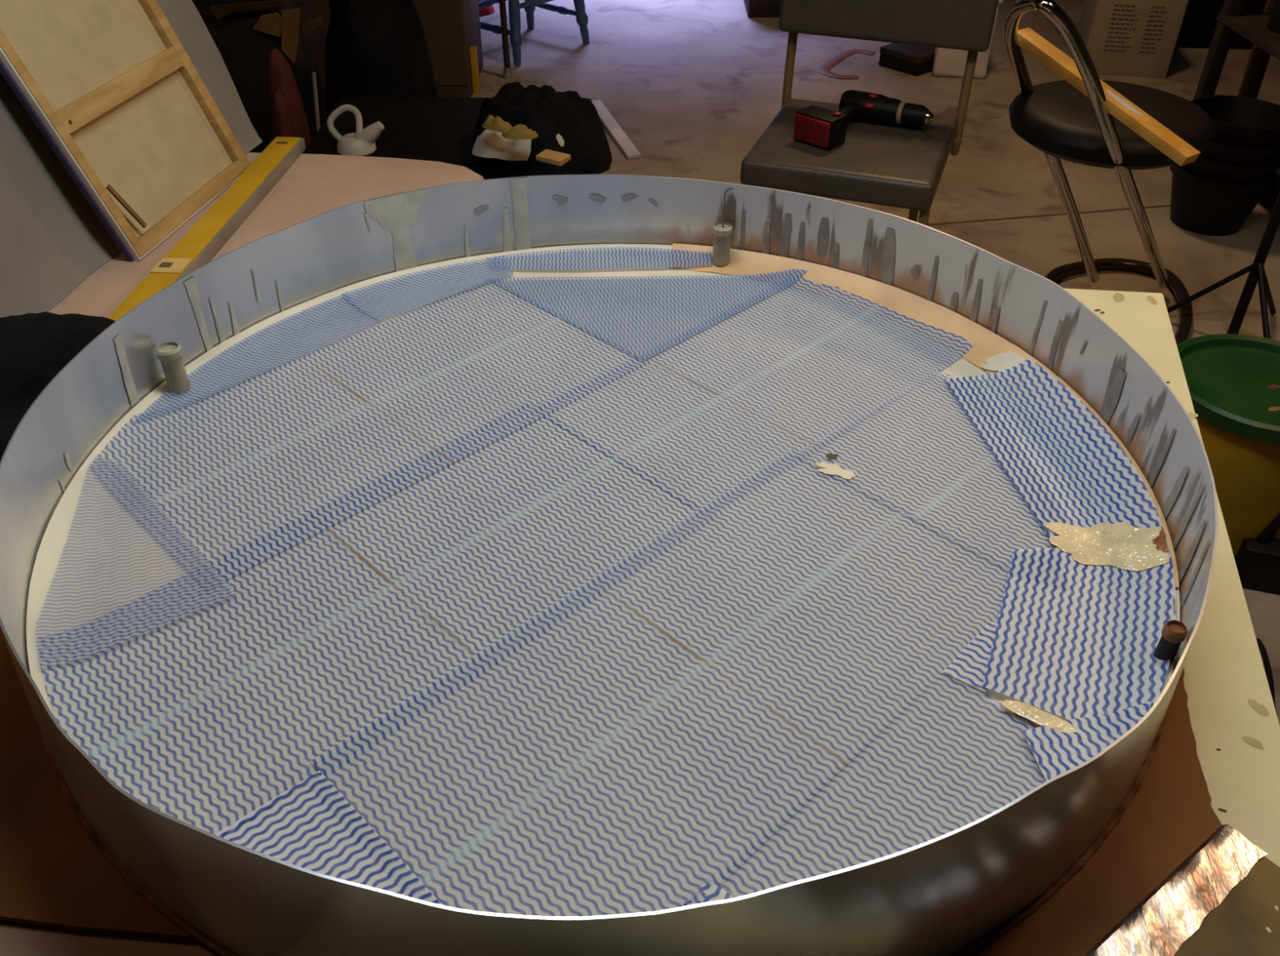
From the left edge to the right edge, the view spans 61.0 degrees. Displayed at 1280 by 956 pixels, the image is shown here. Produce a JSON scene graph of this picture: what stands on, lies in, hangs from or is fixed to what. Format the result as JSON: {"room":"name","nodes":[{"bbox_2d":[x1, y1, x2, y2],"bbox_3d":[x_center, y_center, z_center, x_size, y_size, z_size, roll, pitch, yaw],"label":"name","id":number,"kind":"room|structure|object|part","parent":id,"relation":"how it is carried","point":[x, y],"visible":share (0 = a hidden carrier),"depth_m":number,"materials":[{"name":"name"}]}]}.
{"room":"workspace","nodes":[
{"label":"workspace","id":0,"kind":"room"},
{"bbox_2d":[471,0,1279,725],"bbox_3d":[0.072,-0.853,3.721,6.600,0.101,10.200,0,37,0],"label":"floor","id":1,"kind":"structure","parent":0,"point":[694,86],"depth_m":4.50,"materials":[{"name":"concrete"}]},
{"bbox_2d":[0,152,484,955],"bbox_3d":[-0.915,0.205,1.645,1.244,0.732,1.932,0,37,0],"label":"covered table","id":2,"kind":"object","parent":1,"relation":"on","point":[313,185],"visible":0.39,"depth_m":1.88,"materials":[{"name":"brown cloth"}]},
{"bbox_2d":[0,0,250,262],"bbox_3d":[-0.873,-0.659,1.809,0.188,0.449,0.409,6,38,8],"label":"stretcher","id":3,"kind":"object","parent":2,"relation":"on","point":[111,86],"visible":0.94,"depth_m":1.81,"materials":[{"name":"brown wood"}]},
{"bbox_3d":[-0.902,-0.549,1.661,0.183,0.444,0.020,6,38,8],"label":"stretcher rail","id":4,"kind":"part","parent":3,"relation":"part of","materials":[{"name":"brown wood"}]},
{"bbox_3d":[-0.792,-0.486,1.924,0.022,0.026,0.355,6,38,8],"label":"stretcher rail","id":5,"kind":"part","parent":3,"relation":"part of","materials":[{"name":"brown wood"}]},
{"bbox_3d":[-0.838,-0.775,1.957,0.183,0.444,0.026,6,38,8],"label":"stretcher rail","id":6,"kind":"part","parent":3,"relation":"part of","materials":[{"name":"brown wood"}]},
{"bbox_2d":[0,0,262,317],"bbox_3d":[-0.968,-0.661,1.678,0.257,0.600,0.990,7,38,8],"label":"board","id":7,"kind":"object","parent":2,"relation":"on","point":[51,238],"visible":0.34,"depth_m":1.69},
{"bbox_2d":[107,136,306,320],"bbox_3d":[-0.724,-0.416,1.833,0.056,0.026,0.842,3,37,3],"label":"spirit level","id":8,"kind":"object","parent":2,"relation":"on","point":[202,242],"visible":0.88,"depth_m":1.85,"materials":[{"name":"yellow metal"}]},
{"bbox_3d":[-0.700,-0.413,1.833,0.006,0.021,0.842,3,37,3],"label":"edge rail","id":9,"kind":"part","parent":8,"relation":"part of","materials":[{"name":"metal"}]},
{"bbox_2d":[191,0,331,152],"bbox_3d":[-1.546,-1.473,3.909,1.054,0.637,0.682,0,37,0],"label":"cardboard box","id":10,"kind":"object","parent":1,"relation":"on","point":[244,33],"visible":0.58,"depth_m":3.65,"materials":[{"name":"brown cardboard"}]},
{"bbox_2d":[267,48,311,153],"bbox_3d":[-1.140,-1.124,3.547,0.130,0.528,0.242,0,37,0],"label":"bag","id":11,"kind":"object","parent":1,"relation":"on","point":[288,117],"visible":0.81,"depth_m":3.44,"materials":[{"name":"fabric"}]},
{"bbox_2d":[311,71,319,132],"bbox_3d":[-0.999,-1.016,3.426,0.012,0.506,0.054,14,40,18],"label":"metal rod","id":12,"kind":"object","parent":1,"relation":"on","point":[313,73],"visible":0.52,"depth_m":3.33,"materials":[{"name":"metal"}]},
{"bbox_2d":[324,0,438,116],"bbox_3d":[-0.901,-1.381,3.769,0.392,0.668,0.662,0,37,0],"label":"bag","id":13,"kind":"object","parent":1,"relation":"on","point":[375,48],"visible":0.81,"depth_m":3.54,"materials":[{"name":"black fabric"}]},
{"bbox_2d":[302,96,591,179],"bbox_3d":[-0.534,-0.713,3.088,0.770,0.440,0.920,0,37,0],"label":"cloth","id":14,"kind":"object","parent":1,"relation":"on","point":[437,129],"visible":0.16,"depth_m":3.10,"materials":[{"name":"black fabric"}]},
{"bbox_2d":[326,104,384,156],"bbox_3d":[-0.762,-0.936,2.917,0.127,0.118,0.110,-21,43,-26],"label":"jug","id":15,"kind":"object","parent":14,"relation":"on","point":[362,142],"visible":1,"depth_m":2.90,"materials":[{"name":"white ceramic"}]},
{"bbox_3d":[-0.793,-0.950,2.916,0.096,0.095,0.048,0,37,0],"label":"handle","id":16,"kind":"part","parent":15,"relation":"part of","materials":[{"name":"white ceramic"}]},
{"bbox_3d":[-0.723,-0.923,2.917,0.077,0.072,0.048,0,37,0],"label":"spout","id":17,"kind":"part","parent":15,"relation":"part of","materials":[{"name":"white ceramic"}]},
{"bbox_2d":[470,81,612,178],"bbox_3d":[-0.270,-0.961,2.904,0.393,0.179,0.535,0,37,0],"label":"bag","id":18,"kind":"object","parent":14,"relation":"on","point":[548,112],"visible":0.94,"depth_m":2.80,"materials":[{"name":"fabric"}]},
{"bbox_2d":[471,128,564,160],"bbox_3d":[-0.302,-0.884,2.778,0.256,0.082,0.177,0,37,0],"label":"rag","id":19,"kind":"object","parent":18,"relation":"on","point":[490,144],"visible":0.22,"depth_m":2.74,"materials":[{"name":"white fabric"}]},
{"bbox_2d":[481,115,511,132],"bbox_3d":[-0.351,-0.875,2.666,0.090,0.033,0.042,22,42,26],"label":"glove","id":20,"kind":"object","parent":19,"relation":"on","point":[497,124],"visible":0.97,"depth_m":2.66,"materials":[{"name":"fabric"}]},
{"bbox_2d":[502,124,538,139],"bbox_3d":[-0.291,-0.840,2.623,0.090,0.031,0.043,0,37,0],"label":"glove","id":21,"kind":"object","parent":19,"relation":"on","point":[520,131],"visible":1,"depth_m":2.61,"materials":[{"name":"fabric"}]},
{"bbox_2d":[535,149,570,166],"bbox_3d":[-0.204,-0.756,2.562,0.070,0.014,0.044,20,42,24],"label":"wood offcut","id":22,"kind":"object","parent":18,"relation":"on","point":[548,156],"visible":1,"depth_m":2.55,"materials":[{"name":"brown wood"}]},
{"bbox_2d":[413,0,483,97],"bbox_3d":[-0.884,-2.406,4.309,0.337,1.640,0.468,0,37,0],"label":"storage cabinet","id":23,"kind":"object","parent":1,"relation":"on","point":[450,27],"visible":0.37,"depth_m":4.51,"materials":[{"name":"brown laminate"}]},
{"bbox_3d":[-0.885,-2.285,4.118,0.329,1.560,0.018,0,37,0],"label":"door","id":24,"kind":"part","parent":23,"relation":"part of","materials":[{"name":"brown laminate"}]},
{"bbox_2d":[469,45,480,93],"bbox_3d":[-0.705,-1.740,4.634,0.027,0.190,0.040,0,37,0],"label":"plank","id":25,"kind":"object","parent":1,"relation":"on","point":[473,49],"visible":1,"depth_m":4.62,"materials":[{"name":"wood"}]},
{"bbox_2d":[478,0,495,17],"bbox_3d":[-0.863,-2.507,5.707,0.196,0.103,0.233,-10,39,-14],"label":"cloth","id":26,"kind":"object","parent":1,"relation":"on","point":[483,11],"visible":0.21,"depth_m":5.67,"materials":[{"name":"fabric"}]},
{"bbox_2d":[498,0,513,79],"bbox_3d":[-0.557,-2.190,4.620,0.138,0.924,0.148,0,37,0],"label":"stick","id":27,"kind":"object","parent":1,"relation":"on","point":[507,73],"visible":1,"depth_m":4.77,"materials":[{"name":"brown wood"}]},
{"bbox_2d":[478,0,589,66],"bbox_3d":[-0.567,-2.458,4.966,0.442,0.932,0.506,27,45,30],"label":"chair","id":28,"kind":"object","parent":1,"relation":"on","point":[529,6],"visible":0.77,"depth_m":5.03,"materials":[{"name":"paint"}]},
{"bbox_3d":[-0.566,-2.096,4.894,0.063,0.445,0.102,0,37,0],"label":"leg","id":29,"kind":"part","parent":28,"relation":"part of","materials":[{"name":"blue paint"}]},
{"bbox_3d":[-0.546,-2.420,5.319,0.063,0.445,0.102,0,37,0],"label":"leg","id":30,"kind":"part","parent":28,"relation":"part of","materials":[{"name":"blue paint"}]},
{"bbox_3d":[-0.295,-2.291,5.153,0.102,0.445,0.063,0,37,0],"label":"leg","id":31,"kind":"part","parent":28,"relation":"part of","materials":[{"name":"blue paint"}]},
{"bbox_2d":[591,99,640,159],"bbox_3d":[-0.107,-1.398,4.336,0.052,0.015,0.643,-9,38,-12],"label":"plank","id":32,"kind":"object","parent":1,"relation":"on","point":[627,147],"visible":0.8,"depth_m":4.28,"materials":[{"name":"paint"}]},
{"bbox_2d":[743,0,782,17],"bbox_3d":[0.776,-2.622,5.727,0.420,0.280,0.350,0,37,0],"label":"box","id":33,"kind":"object","parent":1,"relation":"on","point":[754,8],"visible":0.44,"depth_m":5.65,"materials":[{"name":"brown wood"}]},
{"bbox_2d":[817,48,875,79],"bbox_3d":[0.957,-1.931,5.051,0.201,0.008,0.475,12,39,15],"label":"leather strap","id":34,"kind":"object","parent":1,"relation":"on","point":[824,68],"visible":1,"depth_m":5.04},
{"bbox_2d":[740,0,998,226],"bbox_3d":[0.593,-0.922,2.957,0.573,0.946,0.590,12,39,15],"label":"upholstered chair","id":35,"kind":"object","parent":1,"relation":"on","point":[876,163],"visible":0.8,"depth_m":2.88,"materials":[{"name":"grey fabric"}]},
{"bbox_3d":[0.438,-1.254,3.110,0.027,0.539,0.085,12,39,15],"label":"post","id":36,"kind":"part","parent":35,"relation":"part of","materials":[{"name":"brown wood"}]},
{"bbox_3d":[0.578,-0.889,2.947,0.493,0.075,0.527,12,39,15],"label":"seat","id":37,"kind":"part","parent":35,"relation":"part of","materials":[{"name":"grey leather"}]},
{"bbox_2d":[792,89,933,150],"bbox_3d":[0.602,-0.956,2.900,0.261,0.087,0.324,26,44,30],"label":"cordless drill","id":38,"kind":"object","parent":35,"relation":"on","point":[821,127],"visible":1,"depth_m":2.92,"materials":[{"name":"black plastic"}]},
{"bbox_2d":[832,111,841,115],"bbox_3d":[0.513,-0.946,2.823,0.022,0.010,0.014,0,37,0],"label":"switch","id":39,"kind":"object","parent":38,"relation":"attached to","point":[837,113],"depth_m":2.82,"materials":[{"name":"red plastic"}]},
{"bbox_3d":[0.557,-0.982,2.945,0.049,0.047,0.176,24,43,28],"label":"handle","id":40,"kind":"part","parent":38,"relation":"part of","materials":[{"name":"black plastic"}]},
{"bbox_2d":[862,102,875,108],"bbox_3d":[0.625,-1.014,2.957,0.035,0.015,0.022,0,37,0],"label":"switch","id":41,"kind":"object","parent":38,"relation":"attached to","point":[865,105],"depth_m":2.95,"materials":[{"name":"red plastic"}]},
{"bbox_3d":[0.635,-1.021,2.993,0.168,0.076,0.076,19,41,22],"label":"motor","id":42,"kind":"part","parent":38,"relation":"part of","materials":[{"name":"black plastic"}]},
{"bbox_2d":[868,93,877,97],"bbox_3d":[0.636,-1.041,2.960,0.026,0.011,0.016,0,37,0],"label":"switch","id":43,"kind":"object","parent":38,"relation":"attached to","point":[870,95],"depth_m":2.95,"materials":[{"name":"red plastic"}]},
{"bbox_3d":[0.671,-1.319,2.920,0.573,0.271,0.092,12,39,15],"label":"backrest","id":44,"kind":"part","parent":35,"relation":"part of","materials":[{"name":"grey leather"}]},
{"bbox_3d":[0.791,-0.742,3.155,0.024,0.420,0.024,12,39,15],"label":"leg","id":45,"kind":"part","parent":35,"relation":"part of","materials":[{"name":"brown wood"}]},
{"bbox_2d":[906,129,929,140],"bbox_3d":[0.748,-0.924,2.928,0.063,0.004,0.065,-8,38,-11],"label":"wire loop","id":46,"kind":"object","parent":35,"relation":"on","point":[922,130],"visible":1,"depth_m":2.91,"materials":[{"name":"metal"}]},
{"bbox_3d":[0.719,-0.517,2.862,0.024,0.420,0.024,12,39,15],"label":"leg","id":47,"kind":"part","parent":35,"relation":"part of","materials":[{"name":"beige metal"}]},
{"bbox_3d":[0.910,-1.149,2.978,0.027,0.539,0.085,12,39,15],"label":"post","id":48,"kind":"part","parent":35,"relation":"part of","materials":[{"name":"beige metal"}]},
{"bbox_2d":[879,43,934,76],"bbox_3d":[1.268,-1.944,5.007,0.246,0.085,0.224,-28,46,-32],"label":"case","id":49,"kind":"object","parent":1,"relation":"on","point":[913,60],"visible":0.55,"depth_m":4.93,"materials":[{"name":"black plastic"}]},
{"bbox_3d":[1.268,-1.966,4.990,0.246,0.030,0.224,-28,46,-32],"label":"lid","id":50,"kind":"part","parent":49,"relation":"part of","materials":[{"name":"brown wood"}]},
{"bbox_2d":[932,0,1003,78],"bbox_3d":[1.455,-2.018,4.855,0.252,0.390,0.228,6,38,8],"label":"tub","id":51,"kind":"object","parent":1,"relation":"on","point":[947,62],"visible":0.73,"depth_m":4.85,"materials":[{"name":"white plastic"}]},
{"bbox_2d":[1003,0,1215,345],"bbox_3d":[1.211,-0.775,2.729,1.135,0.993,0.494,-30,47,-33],"label":"bar stool","id":52,"kind":"object","parent":1,"relation":"on","point":[1055,117],"visible":0.89,"depth_m":2.50,"materials":[{"name":"black plastic"}]},
{"bbox_2d":[1017,27,1200,166],"bbox_3d":[0.981,-0.817,2.308,0.048,0.158,0.477,-23,43,-27],"label":"batten","id":53,"kind":"object","parent":52,"relation":"on","point":[1140,122],"visible":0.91,"depth_m":2.27,"materials":[{"name":"yellow wood"}]},
{"bbox_2d":[1008,80,1215,169],"bbox_3d":[1.117,-0.846,2.587,0.464,0.091,0.464,0,37,0],"label":"cushion","id":54,"kind":"object","parent":52,"relation":"on","point":[1055,117],"depth_m":2.49,"materials":[{"name":"black leather"}]},
{"bbox_2d":[1077,0,1188,78],"bbox_3d":[2.217,-2.047,4.936,0.373,0.346,0.281,6,38,7],"label":"carton","id":55,"kind":"object","parent":1,"relation":"on","point":[1121,37],"visible":0.98,"depth_m":4.83,"materials":[{"name":"brown cardboard"}]},
{"bbox_2d":[1063,288,1279,866],"bbox_3d":[0.263,0.366,1.445,1.112,0.733,1.425,0,37,0],"label":"board","id":56,"kind":"object","parent":1,"relation":"on","point":[1234,721],"visible":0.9,"depth_m":1.06,"materials":[{"name":"beige wood"}]},
{"bbox_2d":[0,626,1222,955],"bbox_3d":[-0.274,0.068,1.221,1.727,0.008,1.132,0,37,0],"label":"table","id":57,"kind":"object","parent":56,"relation":"on","point":[53,875],"depth_m":0.90,"materials":[{"name":"brown wood"}]},
{"bbox_2d":[0,311,115,462],"bbox_3d":[-0.859,-0.080,1.332,0.577,0.085,0.461,-31,47,-34],"label":"cloth","id":58,"kind":"object","parent":57,"relation":"on","point":[34,348],"visible":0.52,"depth_m":1.42,"materials":[{"name":"black fabric"}]},
{"bbox_2d":[0,173,1217,955],"bbox_3d":[-0.035,-0.027,1.206,1.217,0.167,1.216,20,41,23],"label":"tub","id":59,"kind":"object","parent":57,"relation":"on","point":[955,892],"visible":0.73,"depth_m":1.07,"materials":[{"name":"metal"}]},
{"bbox_2d":[26,244,1179,897],"bbox_3d":[-0.035,0.015,1.237,1.197,0.059,1.197,0,37,0],"label":"tub bottom","id":60,"kind":"object","parent":59,"relation":"in","point":[94,557],"visible":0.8,"depth_m":1.14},
{"bbox_2d":[155,342,190,393],"bbox_3d":[-0.582,-0.137,1.355,0.030,0.061,0.030,0,37,0],"label":"peg","id":61,"kind":"object","parent":60,"relation":"on","point":[169,353],"visible":1,"depth_m":1.35,"materials":[{"name":"white plastic"}]},
{"bbox_2d":[131,294,381,423],"bbox_3d":[-0.518,-0.163,1.438,0.095,0.009,0.373,30,46,33],"label":"striped dishcloth","id":62,"kind":"object","parent":60,"relation":"on","point":[304,332],"visible":1,"depth_m":1.46,"materials":[{"name":"fabric"}]},
{"bbox_2d":[214,770,441,904],"bbox_3d":[-0.225,0.326,0.799,0.132,0.012,0.272,-31,47,-34],"label":"striped dishcloth","id":63,"kind":"object","parent":60,"relation":"on","point":[310,825],"visible":0.44,"depth_m":0.86,"materials":[{"name":"fabric"}]},
{"bbox_2d":[37,415,696,834],"bbox_3d":[-0.253,0.103,1.095,0.634,0.013,0.320,-31,47,-34],"label":"striped dishcloth","id":64,"kind":"object","parent":60,"relation":"on","point":[205,707],"visible":0.97,"depth_m":1.05,"materials":[{"name":"fabric"}]},
{"bbox_2d":[89,281,650,590],"bbox_3d":[-0.329,-0.099,1.356,0.632,0.012,0.335,-31,47,-34],"label":"striped dishcloth","id":65,"kind":"object","parent":60,"relation":"on","point":[226,482],"visible":1,"depth_m":1.32,"materials":[{"name":"fabric"}]},
{"bbox_2d":[341,257,514,320],"bbox_3d":[-0.304,-0.289,1.603,0.255,0.008,0.092,-27,45,-31],"label":"striped dishcloth","id":66,"kind":"object","parent":60,"relation":"on","point":[382,300],"visible":1,"depth_m":1.60,"materials":[{"name":"fabric"}]},
{"bbox_2d":[485,247,712,269],"bbox_3d":[-0.062,-0.338,1.667,0.348,0.010,0.060,0,37,0],"label":"striped dishcloth","id":67,"kind":"object","parent":60,"relation":"on","point":[602,257],"visible":1,"depth_m":1.67,"materials":[{"name":"fabric"}]},
{"bbox_2d":[491,268,808,359],"bbox_3d":[0.008,-0.237,1.537,0.486,0.012,0.253,0,37,0],"label":"striped dishcloth","id":68,"kind":"object","parent":60,"relation":"on","point":[643,317],"visible":1,"depth_m":1.57,"materials":[{"name":"fabric"}]},
{"bbox_2d":[310,448,1009,916],"bbox_3d":[0.063,0.170,1.010,0.647,0.010,0.322,-31,47,-34],"label":"striped dishcloth","id":69,"kind":"object","parent":60,"relation":"on","point":[632,743],"visible":0.98,"depth_m":0.97,"materials":[{"name":"fabric"}]},
{"bbox_2d":[683,884,733,906],"bbox_3d":[0.043,0.354,0.768,0.132,0.009,0.099,-31,47,-34],"label":"striped dishcloth","id":70,"kind":"object","parent":60,"relation":"on","point":[713,893],"visible":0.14,"depth_m":0.82,"materials":[{"name":"fabric"}]},
{"bbox_2d":[711,187,733,266],"bbox_3d":[0.126,-0.377,1.632,0.034,0.116,0.030,0,37,0],"label":"peg","id":71,"kind":"object","parent":60,"relation":"on","point":[722,231],"visible":1,"depth_m":1.64,"materials":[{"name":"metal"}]},
{"bbox_2d":[544,276,973,510],"bbox_3d":[0.161,-0.137,1.410,0.528,0.014,0.306,-31,47,-34],"label":"striped dishcloth","id":72,"kind":"object","parent":60,"relation":"on","point":[708,411],"visible":1,"depth_m":1.39,"materials":[{"name":"fabric"}]},
{"bbox_2d":[721,672,1046,897],"bbox_3d":[0.231,0.275,0.874,0.321,0.012,0.166,-30,47,-33],"label":"striped dishcloth","id":73,"kind":"object","parent":60,"relation":"on","point":[956,756],"visible":0.59,"depth_m":0.90,"materials":[{"name":"fabric"}]},
{"bbox_2d":[1022,701,1151,780],"bbox_3d":[0.381,0.219,0.938,0.077,0.013,0.140,30,46,33],"label":"striped dishcloth","id":74,"kind":"object","parent":73,"relation":"on","point":[1055,752],"visible":0.56,"depth_m":0.94,"materials":[{"name":"fabric"}]},
{"bbox_2d":[668,243,1179,586],"bbox_3d":[0.371,-0.153,1.426,0.240,0.024,0.915,-21,42,-25],"label":"fillet","id":75,"kind":"object","parent":60,"relation":"on","point":[987,344],"visible":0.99,"depth_m":1.55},
{"bbox_2d":[793,369,1055,570],"bbox_3d":[0.393,-0.025,1.260,0.283,0.016,0.318,-31,47,-34],"label":"striped dishcloth","id":76,"kind":"object","parent":60,"relation":"on","point":[917,452],"visible":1,"depth_m":1.25,"materials":[{"name":"fabric"}]},
{"bbox_2d":[826,453,838,458],"bbox_3d":[0.225,-0.026,1.270,0.016,0.001,0.012,0,37,0],"label":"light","id":77,"kind":"object","parent":76,"relation":"on","point":[830,455],"visible":1,"depth_m":1.27,"materials":[{"name":"grey"}]},
{"bbox_2d":[815,462,855,479],"bbox_3d":[0.224,-0.010,1.249,0.049,0.001,0.023,14,40,17],"label":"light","id":78,"kind":"object","parent":76,"relation":"on","point":[829,468],"visible":1,"depth_m":1.25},
{"bbox_2d":[942,621,997,693],"bbox_3d":[0.319,0.161,1.027,0.044,0.001,0.103,17,40,20],"label":"striped dishcloth","id":79,"kind":"object","parent":60,"relation":"on","point":[970,666],"visible":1,"depth_m":1.01,"materials":[{"name":"fabric"}]},
{"bbox_2d":[980,351,1025,371],"bbox_3d":[0.478,-0.152,1.427,0.056,0.018,0.039,0,37,0],"label":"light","id":80,"kind":"object","parent":60,"relation":"on","point":[1000,362],"visible":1,"depth_m":1.43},
{"bbox_2d":[1000,699,1078,733],"bbox_3d":[0.355,0.211,0.957,0.077,0.002,0.018,22,42,26],"label":"puddle","id":81,"kind":"object","parent":60,"relation":"on","point":[1040,717],"visible":1,"depth_m":0.96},
{"bbox_2d":[943,358,1164,547],"bbox_3d":[0.488,-0.024,1.255,0.141,0.019,0.401,-4,38,-6],"label":"striped dishcloth","id":82,"kind":"object","parent":60,"relation":"on","point":[1066,466],"visible":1,"depth_m":1.28,"materials":[{"name":"fabric"}]},
{"bbox_2d":[1044,521,1169,571],"bbox_3d":[0.491,0.066,1.135,0.115,0.017,0.082,0,37,0],"label":"torn patch","id":83,"kind":"object","parent":82,"relation":"on","point":[1122,545],"visible":1,"depth_m":1.14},
{"bbox_2d":[1151,528,1168,554],"bbox_3d":[0.537,0.066,1.125,0.013,0.009,0.041,7,38,9],"label":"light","id":84,"kind":"object","parent":83,"relation":"on","point":[1160,540],"visible":1,"depth_m":1.12,"materials":[{"name":"brown"}]},
{"bbox_2d":[982,530,1176,719],"bbox_3d":[0.436,0.127,1.056,0.155,0.017,0.289,15,40,18],"label":"striped dishcloth","id":85,"kind":"object","parent":60,"relation":"on","point":[1073,639],"visible":0.94,"depth_m":1.04,"materials":[{"name":"fabric"}]},
{"bbox_2d":[1153,619,1187,663],"bbox_3d":[0.485,0.151,0.994,0.020,0.043,0.020,0,37,0],"label":"peg","id":86,"kind":"object","parent":60,"relation":"on","point":[1174,633],"visible":1,"depth_m":0.99,"materials":[{"name":"brown wood"}]},
{"bbox_2d":[1084,824,1279,955],"bbox_3d":[0.432,0.457,0.701,0.421,0.014,0.362,-24,44,-29],"label":"board","id":87,"kind":"object","parent":57,"relation":"on","point":[1224,899],"visible":1,"depth_m":0.85,"materials":[{"name":"wood"}]},
{"bbox_3d":[0.442,0.459,0.701,0.400,0.011,0.348,-24,44,-29],"label":"panel","id":88,"kind":"part","parent":87,"relation":"part of","materials":[{"name":"wood"}]},
{"bbox_2d":[1166,191,1279,338],"bbox_3d":[1.671,-0.873,2.661,0.358,1.241,0.325,0,37,0],"label":"stand","id":89,"kind":"object","parent":1,"relation":"on","point":[1256,270],"visible":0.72,"depth_m":2.96,"materials":[{"name":"plastic"}]},
{"bbox_3d":[1.586,-0.524,3.036,0.212,0.222,0.016,17,40,20],"label":"leg","id":90,"kind":"part","parent":89,"relation":"part of","materials":[{"name":"black plastic"}]},
{"bbox_3d":[1.682,-0.436,2.922,0.016,0.222,0.212,-2,37,-3],"label":"leg","id":91,"kind":"part","parent":89,"relation":"part of","materials":[{"name":"black plastic"}]},
{"bbox_3d":[1.758,-0.531,3.047,0.212,0.222,0.016,-22,43,-27],"label":"leg","id":92,"kind":"part","parent":89,"relation":"part of","materials":[{"name":"black plastic"}]},
{"bbox_2d":[1169,164,1277,235],"bbox_3d":[1.911,-0.943,3.615,0.320,0.195,0.320,0,37,0],"label":"trash can","id":93,"kind":"object","parent":1,"relation":"on","point":[1199,205],"visible":0.66,"depth_m":3.53,"materials":[{"name":"black plastic"}]},
{"bbox_2d":[1178,155,1279,183],"bbox_3d":[1.912,-0.991,3.578,0.320,0.195,0.320,0,37,0],"label":"plant pot","id":94,"kind":"object","parent":93,"relation":"on","point":[1203,167],"visible":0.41,"depth_m":3.43,"materials":[{"name":"black plastic"}]},
{"bbox_2d":[1199,140,1279,165],"bbox_3d":[1.912,-1.038,3.542,0.320,0.195,0.320,0,37,0],"label":"plant pot","id":95,"kind":"object","parent":94,"relation":"on","point":[1217,151],"visible":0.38,"depth_m":3.39,"materials":[{"name":"black plastic"}]},
{"bbox_2d":[1191,94,1279,146],"bbox_3d":[1.913,-1.086,3.505,0.320,0.195,0.320,0,37,0],"label":"trash bag","id":96,"kind":"object","parent":95,"relation":"on","point":[1242,121],"visible":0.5,"depth_m":3.52,"materials":[{"name":"black plastic"}]},
{"bbox_2d":[1177,333,1279,559],"bbox_3d":[1.244,-0.045,2.278,0.368,0.386,0.368,0,37,0],"label":"bucket","id":97,"kind":"object","parent":1,"relation":"on","point":[1233,380],"visible":0.6,"depth_m":2.15,"materials":[{"name":"plastic"}]},
{"bbox_3d":[1.244,-0.182,2.173,0.368,0.041,0.368,0,37,0],"label":"lid","id":98,"kind":"part","parent":97,"relation":"part of","materials":[{"name":"green plastic"}]},
{"bbox_3d":[1.257,0.059,2.246,0.364,0.147,0.184,-5,38,-7],"label":"handle","id":99,"kind":"part","parent":97,"relation":"part of","materials":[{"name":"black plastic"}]},
{"bbox_2d":[1193,0,1279,191],"bbox_3d":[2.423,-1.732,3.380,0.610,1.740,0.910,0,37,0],"label":"stool","id":100,"kind":"object","parent":1,"relation":"on","point":[1252,26],"visible":0.25,"depth_m":3.93,"materials":[{"name":"brown wood"}]},
{"bbox_2d":[1237,0,1275,98],"bbox_3d":[2.366,-1.848,3.976,0.070,1.199,0.082,0,37,0],"label":"plank","id":101,"kind":"object","parent":1,"relation":"on","point":[1259,59],"visible":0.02,"depth_m":4.16,"materials":[{"name":"wood"}]},
{"bbox_2d":[1235,513,1279,594],"bbox_3d":[1.364,0.148,2.176,0.280,0.204,0.070,11,39,13],"label":"clamp","id":102,"kind":"object","parent":1,"relation":"on","point":[1258,567],"visible":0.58,"depth_m":2.20,"materials":[{"name":"plastic"}]},
{"bbox_2d":[1256,638,1277,716],"bbox_3d":[1.165,0.407,1.994,0.044,0.010,0.311,6,38,7],"label":"cable","id":103,"kind":"object","parent":1,"relation":"on","point":[1268,668],"visible":0.7,"depth_m":2.05,"materials":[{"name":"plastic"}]}
]}

